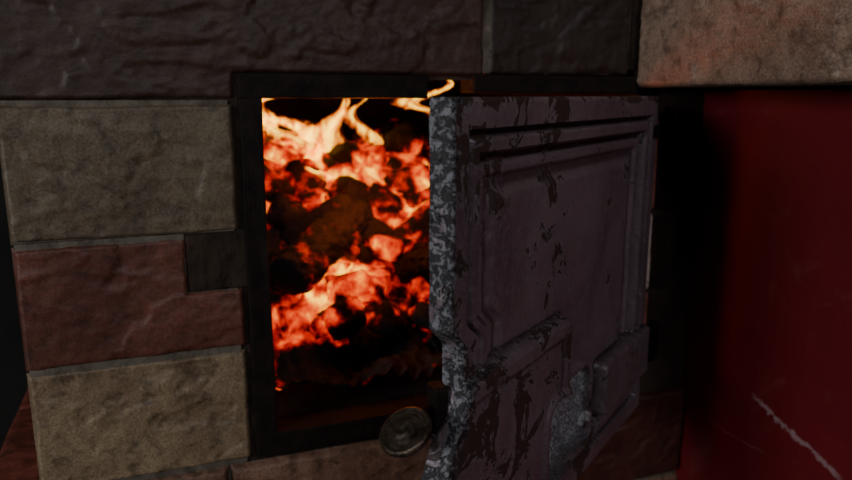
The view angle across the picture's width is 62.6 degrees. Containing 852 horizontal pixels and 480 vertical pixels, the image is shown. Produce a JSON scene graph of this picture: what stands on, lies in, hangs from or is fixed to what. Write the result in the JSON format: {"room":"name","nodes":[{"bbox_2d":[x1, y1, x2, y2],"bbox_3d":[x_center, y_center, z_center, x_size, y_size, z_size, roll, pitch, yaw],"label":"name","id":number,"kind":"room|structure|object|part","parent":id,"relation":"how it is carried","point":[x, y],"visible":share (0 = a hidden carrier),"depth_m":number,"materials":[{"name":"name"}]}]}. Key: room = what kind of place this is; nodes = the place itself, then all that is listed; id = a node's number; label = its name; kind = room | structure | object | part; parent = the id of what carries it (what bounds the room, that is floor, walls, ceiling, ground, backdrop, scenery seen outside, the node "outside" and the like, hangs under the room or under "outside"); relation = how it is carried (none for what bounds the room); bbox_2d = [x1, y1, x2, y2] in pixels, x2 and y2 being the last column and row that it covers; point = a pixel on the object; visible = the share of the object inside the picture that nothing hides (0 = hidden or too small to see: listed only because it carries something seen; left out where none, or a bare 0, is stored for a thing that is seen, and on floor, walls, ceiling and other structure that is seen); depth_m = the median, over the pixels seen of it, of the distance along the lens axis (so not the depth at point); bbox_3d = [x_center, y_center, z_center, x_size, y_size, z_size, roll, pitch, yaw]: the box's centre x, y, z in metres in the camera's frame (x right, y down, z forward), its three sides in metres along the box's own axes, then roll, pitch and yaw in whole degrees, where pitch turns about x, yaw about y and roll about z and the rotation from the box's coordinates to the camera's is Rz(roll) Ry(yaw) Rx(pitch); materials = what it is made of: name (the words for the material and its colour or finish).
{"room":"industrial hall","nodes":[
{"label":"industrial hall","id":0,"kind":"room"},
{"bbox_2d":[0,88,727,449],"bbox_3d":[-0.929,-0.624,1.533,4.200,2.500,0.100,-4,12,-20],"label":"wall","id":1,"kind":"structure","parent":0,"point":[13,374],"depth_m":1.64,"materials":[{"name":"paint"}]},
{"bbox_2d":[728,88,783,89],"bbox_3d":[1.692,-0.390,0.402,0.100,2.500,3.900,-4,12,-20],"label":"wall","id":2,"kind":"structure","parent":0,"point":[728,88],"depth_m":2.13,"materials":[{"name":"paint"}]},
{"bbox_2d":[676,89,851,479],"bbox_3d":[0.569,0.406,0.367,0.180,0.955,1.120,-4,12,-20],"label":"wall","id":3,"kind":"structure","parent":0,"point":[767,376],"depth_m":0.68,"materials":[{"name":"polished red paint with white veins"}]},
{"bbox_2d":[639,81,851,88],"bbox_3d":[0.663,-0.383,0.228,0.548,0.643,1.099,-4,12,-20],"label":"joint","id":4,"kind":"object","parent":3,"relation":"on","point":[844,84],"visible":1,"depth_m":0.59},
{"bbox_2d":[637,0,851,85],"bbox_3d":[0.373,-0.171,0.254,0.011,0.218,0.930,-4,12,-20],"label":"brick","id":5,"kind":"object","parent":4,"relation":"attached to","point":[683,42],"visible":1,"depth_m":0.57,"materials":[{"name":"stone"}]},
{"bbox_3d":[-0.228,1.029,-0.038,4.200,0.100,4.100,-4,12,-20],"label":"floor","id":6,"kind":"structure","parent":0,"visible":0},
{"bbox_2d":[0,0,704,479],"bbox_3d":[-0.185,-0.065,1.056,0.703,1.600,0.909,-4,12,-20],"label":"stove","id":7,"kind":"object","parent":6,"relation":"on","point":[132,153],"visible":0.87,"depth_m":0.59,"materials":[{"name":"stone"}]},
{"bbox_2d":[263,119,441,389],"bbox_3d":[-0.056,-0.050,0.906,0.374,0.320,0.450,-4,12,-20],"label":"burning coals","id":8,"kind":"object","parent":7,"relation":"on","point":[349,221],"visible":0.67,"depth_m":0.78},
{"bbox_3d":[0.032,0.014,0.685,0.410,0.343,0.034,-4,12,-20],"label":"iron frame","id":9,"kind":"part","parent":7,"relation":"part of","materials":[{"name":"black metal"}]},
{"bbox_2d":[379,96,673,479],"bbox_3d":[0.118,0.049,0.558,0.040,0.321,0.454,9,14,36],"label":"door","id":10,"kind":"structure","parent":7,"relation":"attached to","point":[540,209],"depth_m":0.48,"materials":[{"name":"grey metal"}]},
{"bbox_3d":[-0.011,0.109,0.398,0.029,0.022,0.032,-4,12,-20],"label":"latch knob","id":11,"kind":"part","parent":10,"relation":"part of","materials":[{"name":"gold metal"}]}
]}

